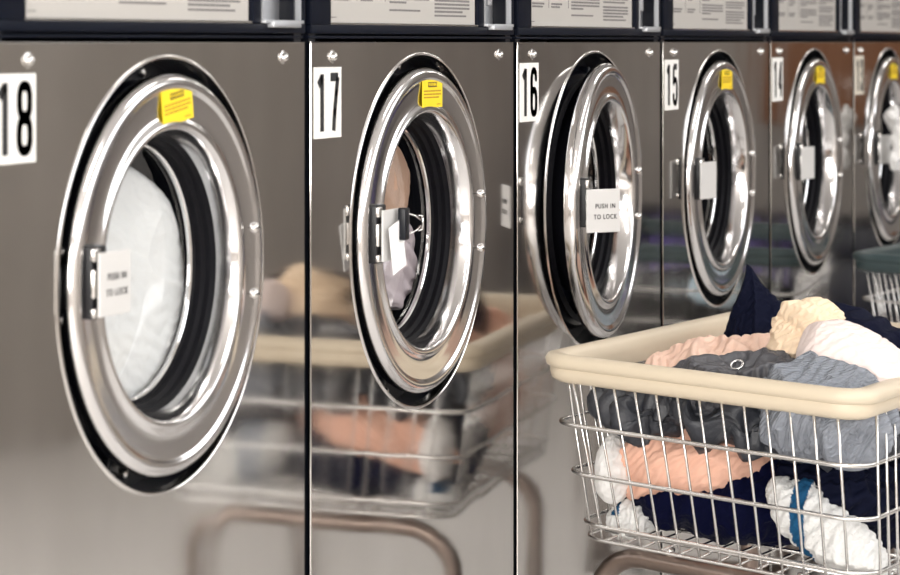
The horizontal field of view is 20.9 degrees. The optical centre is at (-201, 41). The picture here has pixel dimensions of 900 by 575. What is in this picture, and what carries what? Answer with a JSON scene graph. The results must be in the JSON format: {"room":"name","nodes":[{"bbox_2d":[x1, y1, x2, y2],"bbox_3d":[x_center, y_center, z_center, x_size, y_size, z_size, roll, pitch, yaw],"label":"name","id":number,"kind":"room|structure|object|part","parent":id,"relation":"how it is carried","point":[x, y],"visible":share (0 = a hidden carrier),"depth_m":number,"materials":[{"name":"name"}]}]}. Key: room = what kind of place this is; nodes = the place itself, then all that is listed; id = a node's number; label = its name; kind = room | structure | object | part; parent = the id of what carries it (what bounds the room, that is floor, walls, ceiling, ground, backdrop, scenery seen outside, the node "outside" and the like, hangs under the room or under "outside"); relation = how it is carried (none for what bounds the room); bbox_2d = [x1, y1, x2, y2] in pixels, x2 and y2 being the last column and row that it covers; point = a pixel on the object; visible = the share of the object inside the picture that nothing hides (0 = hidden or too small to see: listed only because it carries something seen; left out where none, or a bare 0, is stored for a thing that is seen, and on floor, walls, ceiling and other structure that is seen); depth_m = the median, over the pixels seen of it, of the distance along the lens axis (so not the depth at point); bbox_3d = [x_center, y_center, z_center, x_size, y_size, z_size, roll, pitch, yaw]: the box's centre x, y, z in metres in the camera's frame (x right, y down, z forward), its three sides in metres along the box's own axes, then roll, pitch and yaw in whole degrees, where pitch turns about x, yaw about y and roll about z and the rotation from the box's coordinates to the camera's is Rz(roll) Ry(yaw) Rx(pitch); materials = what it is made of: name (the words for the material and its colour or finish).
{"room":"laundry","nodes":[
{"label":"laundry","id":0,"kind":"room"},
{"bbox_3d":[2.764,1.400,4.053,3.600,0.100,14.200,0,0,37],"label":"floor","id":1,"kind":"structure","parent":0,"visible":0},
{"bbox_2d":[0,0,304,574],"bbox_3d":[0.140,0.500,2.708,0.728,1.700,0.740,0,0,37],"label":"washing machine","id":2,"kind":"object","parent":1,"relation":"on","point":[199,471],"visible":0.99,"depth_m":2.48,"materials":[{"name":"grey metal"}]},
{"bbox_3d":[0.329,0.252,2.356,0.004,0.067,0.066,0,0,37],"label":"latch plate","id":3,"kind":"part","parent":2,"relation":"part of","materials":[{"name":"grey"}]},
{"bbox_2d":[58,62,185,485],"bbox_3d":[0.351,0.258,2.548,0.138,0.478,0.478,0,0,37],"label":"seal","id":4,"kind":"object","parent":2,"relation":"in","point":[114,117],"depth_m":2.39,"materials":[{"name":"rubber"}]},
{"bbox_3d":[0.378,-0.113,2.470,0.007,0.182,0.516,0,0,37],"label":"instruction plate","id":5,"kind":"part","parent":2,"relation":"part of","materials":[{"name":"grey paper"}]},
{"bbox_2d":[104,167,184,397],"bbox_3d":[0.322,0.278,2.578,0.119,0.292,0.338,0,0,37],"label":"load","id":6,"kind":"object","parent":2,"relation":"in","point":[143,221],"visible":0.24,"depth_m":2.58,"materials":[{"name":"white fabric"}]},
{"bbox_3d":[0.406,0.258,2.507,0.030,0.446,0.446,0,0,37],"label":"door","id":7,"kind":"part","parent":2,"relation":"part of","materials":[{"name":"silver metal"}]},
{"bbox_2d":[301,0,513,574],"bbox_3d":[0.585,0.500,3.299,0.728,1.700,0.740,0,0,37],"label":"washing machine","id":8,"kind":"object","parent":1,"relation":"on","point":[409,409],"visible":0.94,"depth_m":3.08,"materials":[{"name":"grey metal"}]},
{"bbox_3d":[0.774,0.252,2.947,0.003,0.067,0.066,0,0,37],"label":"latch plate","id":9,"kind":"part","parent":8,"relation":"part of","materials":[{"name":"grey"}]},
{"bbox_2d":[367,60,424,398],"bbox_3d":[0.797,0.258,3.139,0.138,0.478,0.478,0,0,37],"label":"seal","id":10,"kind":"object","parent":8,"relation":"in","point":[395,88],"depth_m":3.01,"materials":[{"name":"metal"}]},
{"bbox_2d":[383,224,417,309],"bbox_3d":[0.772,0.311,3.180,0.127,0.152,0.291,0,0,37],"label":"sheet","id":11,"kind":"object","parent":8,"relation":"in","point":[399,285],"visible":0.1,"depth_m":3.19,"materials":[{"name":"white fabric"}]},
{"bbox_2d":[384,146,409,209],"bbox_3d":[0.762,0.205,3.165,0.126,0.166,0.241,0,0,37],"label":"towel","id":12,"kind":"object","parent":11,"relation":"on","point":[397,192],"visible":0.12,"depth_m":3.18,"materials":[{"name":"beige fabric"}]},
{"bbox_3d":[0.824,-0.113,3.061,0.007,0.182,0.516,0,0,37],"label":"instruction plate","id":13,"kind":"part","parent":8,"relation":"part of","materials":[{"name":"grey paper"}]},
{"bbox_2d":[398,207,423,239],"bbox_3d":[0.801,0.238,2.959,0.048,0.042,0.013,0,0,-40],"label":"binder clip","id":14,"kind":"object","parent":8,"relation":"attached to","point":[403,213],"visible":1,"depth_m":2.94,"materials":[{"name":"black metal"}]},
{"bbox_2d":[388,220,405,274],"bbox_3d":[0.779,0.267,2.941,0.001,0.073,0.058,0,0,37],"label":"paper slip","id":15,"kind":"object","parent":14,"relation":"attached to","point":[397,246],"visible":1,"depth_m":2.94,"materials":[{"name":"white paper"}]},
{"bbox_3d":[0.809,0.238,2.960,0.036,0.030,0.006,0,0,-38],"label":"clip arm","id":16,"kind":"part","parent":14,"relation":"part of","materials":[{"name":"silver metal"}]},
{"bbox_3d":[0.851,0.258,3.098,0.030,0.446,0.446,0,0,37],"label":"door","id":17,"kind":"part","parent":8,"relation":"part of","materials":[{"name":"silver metal"}]},
{"bbox_2d":[510,0,660,574],"bbox_3d":[1.056,0.500,3.870,0.793,1.700,0.740,0,0,37],"label":"washing machine","id":18,"kind":"object","parent":1,"relation":"on","point":[586,73],"visible":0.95,"depth_m":3.57,"materials":[{"name":"grey metal"}]},
{"bbox_2d":[546,60,592,338],"bbox_3d":[1.242,0.258,3.730,0.138,0.478,0.478,0,0,37],"label":"seal","id":19,"kind":"object","parent":18,"relation":"in","point":[565,79],"depth_m":3.57,"materials":[{"name":"rubber"}]},
{"bbox_3d":[1.269,-0.113,3.652,0.007,0.182,0.516,0,0,37],"label":"instruction plate","id":20,"kind":"part","parent":18,"relation":"part of","materials":[{"name":"grey paper"}]},
{"bbox_3d":[1.310,0.258,3.680,0.030,0.446,0.446,0,0,33],"label":"door","id":21,"kind":"part","parent":18,"relation":"part of","materials":[{"name":"silver metal"}]},
{"bbox_3d":[1.241,0.261,3.485,0.066,0.067,0.004,0,0,-23],"label":"latch plate","id":22,"kind":"part","parent":18,"relation":"part of","materials":[{"name":"white plastic"}]},
{"bbox_2d":[657,0,769,574],"bbox_3d":[1.479,0.500,4.478,0.736,1.700,0.740,0,0,37],"label":"washing machine","id":23,"kind":"object","parent":1,"relation":"on","point":[714,54],"visible":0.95,"depth_m":4.25,"materials":[{"name":"grey metal"}]},
{"bbox_2d":[699,60,711,294],"bbox_3d":[1.687,0.258,4.321,0.138,0.478,0.478,0,0,37],"label":"seal","id":24,"kind":"object","parent":23,"relation":"in","point":[705,66],"depth_m":4.19,"materials":[{"name":"metal"}]},
{"bbox_3d":[1.653,0.252,4.107,0.066,0.067,0.003,0,0,-45],"label":"latch plate","id":25,"kind":"part","parent":23,"relation":"part of","materials":[{"name":"grey"}]},
{"bbox_3d":[1.714,-0.113,4.243,0.007,0.182,0.516,0,0,37],"label":"instruction plate","id":26,"kind":"part","parent":23,"relation":"part of","materials":[{"name":"grey paper"}]},
{"bbox_3d":[1.742,0.258,4.280,0.030,0.446,0.446,0,0,37],"label":"door","id":27,"kind":"part","parent":23,"relation":"part of","materials":[{"name":"silver metal"}]},
{"bbox_2d":[545,312,899,574],"bbox_3d":[1.513,0.904,3.425,0.495,0.892,0.842,0,0,44],"label":"cart","id":28,"kind":"object","parent":1,"relation":"on","point":[609,363],"visible":0.58,"depth_m":3.17,"materials":[{"name":"beige plastic"}]},
{"bbox_2d":[606,499,653,539],"bbox_3d":[1.235,0.706,3.353,0.077,0.067,0.074,0,0,-21],"label":"hand towel","id":29,"kind":"object","parent":28,"relation":"in","point":[625,512],"visible":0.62,"depth_m":3.32,"materials":[{"name":"white fabric"}]},
{"bbox_2d":[594,434,627,503],"bbox_3d":[1.205,0.630,3.332,0.050,0.104,0.073,0,0,37],"label":"napkin","id":30,"kind":"object","parent":29,"relation":"on","point":[613,442],"visible":0.66,"depth_m":3.31,"materials":[{"name":"white fabric"}]},
{"bbox_3d":[1.510,0.985,3.405,0.425,0.489,0.657,0,0,44],"label":"tube frame","id":31,"kind":"part","parent":28,"relation":"part of","materials":[{"name":"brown metal"}]},
{"bbox_2d":[618,459,791,545],"bbox_3d":[1.376,0.651,3.348,0.330,0.182,0.296,0,0,37],"label":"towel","id":32,"kind":"object","parent":28,"relation":"in","point":[768,535],"visible":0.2,"depth_m":3.22,"materials":[{"name":"blue fabric"}]},
{"bbox_2d":[619,429,774,500],"bbox_3d":[1.306,0.605,3.301,0.243,0.150,0.182,0,0,37],"label":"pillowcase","id":33,"kind":"object","parent":32,"relation":"on","point":[717,459],"visible":0.34,"depth_m":3.23,"materials":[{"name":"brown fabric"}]},
{"bbox_2d":[587,387,899,472],"bbox_3d":[1.410,0.543,3.307,0.460,0.148,0.401,0,0,37],"label":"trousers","id":34,"kind":"object","parent":32,"relation":"on","point":[734,418],"visible":0.28,"depth_m":3.23,"materials":[{"name":"grey fabric"}]},
{"bbox_2d":[645,333,769,366],"bbox_3d":[1.403,0.485,3.409,0.284,0.096,0.168,0,0,-27],"label":"shirt","id":35,"kind":"object","parent":34,"relation":"on","point":[722,344],"visible":0.27,"depth_m":3.37,"materials":[{"name":"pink fabric"}]},
{"bbox_2d":[673,347,794,412],"bbox_3d":[1.344,0.486,3.245,0.218,0.099,0.179,0,0,37],"label":"trousers","id":36,"kind":"object","parent":34,"relation":"on","point":[749,363],"visible":0.23,"depth_m":3.21,"materials":[{"name":"grey fabric"}]},
{"bbox_2d":[758,350,899,470],"bbox_3d":[1.417,0.507,3.111,0.188,0.155,0.177,0,0,10],"label":"sweater","id":37,"kind":"object","parent":34,"relation":"on","point":[858,438],"visible":0.61,"depth_m":3.06,"materials":[{"name":"grey fabric"}]},
{"bbox_2d":[795,319,899,410],"bbox_3d":[1.487,0.456,3.164,0.168,0.130,0.172,0,0,37],"label":"blouse","id":38,"kind":"object","parent":37,"relation":"on","point":[849,342],"visible":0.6,"depth_m":3.13,"materials":[{"name":"beige fabric"}]},
{"bbox_2d":[831,301,899,348],"bbox_3d":[1.534,0.443,3.256,0.228,0.131,0.148,0,0,37],"label":"jacket","id":39,"kind":"object","parent":34,"relation":"on","point":[880,325],"visible":0.15,"depth_m":3.23,"materials":[{"name":"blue fabric"}]},
{"bbox_2d":[766,296,845,357],"bbox_3d":[1.464,0.432,3.268,0.121,0.126,0.134,0,0,37],"label":"t-shirt","id":40,"kind":"object","parent":39,"relation":"on","point":[793,316],"visible":0.41,"depth_m":3.24,"materials":[{"name":"beige fabric"}]},
{"bbox_2d":[604,529,899,574],"bbox_3d":[1.534,0.734,3.400,0.479,0.021,0.774,0,0,37],"label":"basket","id":41,"kind":"object","parent":28,"relation":"on","point":[665,558],"depth_m":3.22,"materials":[{"name":"silver metal"}]},
{"bbox_2d":[765,476,887,574],"bbox_3d":[1.422,0.676,3.123,0.165,0.136,0.114,0,0,37],"label":"sock","id":42,"kind":"object","parent":28,"relation":"in","point":[862,543],"visible":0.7,"depth_m":3.09,"materials":[{"name":"white fabric"}]},
{"bbox_2d":[775,457,899,549],"bbox_3d":[1.581,0.635,3.310,0.243,0.212,0.518,0,0,37],"label":"sheet","id":43,"kind":"object","parent":28,"relation":"in","point":[860,487],"visible":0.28,"depth_m":3.13,"materials":[{"name":"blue fabric"}]},
{"bbox_3d":[1.489,0.581,3.564,0.181,0.245,0.566,0,0,37],"label":"sheet","id":44,"kind":"object","parent":28,"relation":"hanging from","visible":0},
{"bbox_2d":[724,264,781,336],"bbox_3d":[1.534,0.453,3.548,0.169,0.201,0.108,0,0,37],"label":"pillowcase","id":45,"kind":"object","parent":44,"relation":"on","point":[754,307],"visible":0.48,"depth_m":3.55,"materials":[{"name":"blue fabric"}]},
{"bbox_2d":[766,0,853,574],"bbox_3d":[1.924,0.500,5.069,0.736,1.700,0.740,0,0,37],"label":"washing machine","id":46,"kind":"object","parent":1,"relation":"on","point":[811,48],"visible":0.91,"depth_m":4.84,"materials":[{"name":"grey metal"}]},
{"bbox_2d":[801,60,805,192],"bbox_3d":[2.133,0.258,4.912,0.138,0.478,0.478,0,0,37],"label":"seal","id":47,"kind":"object","parent":46,"relation":"in","point":[803,62],"depth_m":4.77,"materials":[{"name":"metal"}]},
{"bbox_3d":[2.099,0.252,4.698,0.066,0.067,0.003,0,0,-45],"label":"latch plate","id":48,"kind":"part","parent":46,"relation":"part of","materials":[{"name":"grey"}]},
{"bbox_3d":[2.160,-0.113,4.834,0.007,0.182,0.516,0,0,37],"label":"instruction plate","id":49,"kind":"part","parent":46,"relation":"part of","materials":[{"name":"grey paper"}]},
{"bbox_3d":[2.187,0.258,4.871,0.030,0.446,0.446,0,0,37],"label":"door","id":50,"kind":"part","parent":46,"relation":"part of","materials":[{"name":"silver metal"}]},
{"bbox_2d":[850,0,899,570],"bbox_3d":[2.370,0.500,5.660,0.736,1.700,0.740,0,0,37],"label":"washing machine","id":51,"kind":"object","parent":1,"relation":"on","point":[875,41],"visible":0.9,"depth_m":5.31,"materials":[{"name":"grey metal"}]},
{"bbox_3d":[2.633,0.600,5.462,0.004,1.200,0.722,0,0,37],"label":"panel","id":52,"kind":"part","parent":51,"relation":"part of","materials":[{"name":"metal"}]},
{"bbox_3d":[2.605,-0.113,5.425,0.007,0.182,0.516,0,0,37],"label":"instruction plate","id":53,"kind":"part","parent":51,"relation":"part of","materials":[{"name":"grey paper"}]},
{"bbox_3d":[2.632,0.258,5.462,0.030,0.446,0.446,0,0,37],"label":"door","id":54,"kind":"part","parent":51,"relation":"part of","materials":[{"name":"silver metal"}]},
{"bbox_3d":[2.544,0.252,5.289,0.066,0.067,0.003,0,0,-45],"label":"latch plate","id":55,"kind":"part","parent":51,"relation":"part of","materials":[{"name":"grey metal"}]},
{"bbox_2d":[883,104,899,170],"bbox_3d":[2.555,0.224,5.263,0.053,0.156,0.082,0,0,37],"label":"laundry","id":56,"kind":"object","parent":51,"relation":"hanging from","point":[891,116],"visible":1,"depth_m":5.25,"materials":[{"name":"white fabric"}]},
{"bbox_2d":[852,243,899,574],"bbox_3d":[2.715,0.904,5.023,0.495,0.892,0.842,0,0,44],"label":"cart","id":57,"kind":"object","parent":1,"relation":"on","point":[882,259],"visible":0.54,"depth_m":4.91,"materials":[{"name":"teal plastic"}]},
{"bbox_2d":[862,272,899,322],"bbox_3d":[2.714,0.606,5.020,0.479,0.250,0.810,0,0,44],"label":"wire basket","id":58,"kind":"object","parent":57,"relation":"on","point":[868,297],"depth_m":4.97,"materials":[{"name":"white metal"}]},
{"bbox_3d":[2.712,0.985,5.003,0.425,0.489,0.657,0,0,44],"label":"tube frame","id":59,"kind":"part","parent":57,"relation":"part of","materials":[{"name":"silver metal"}]}
]}

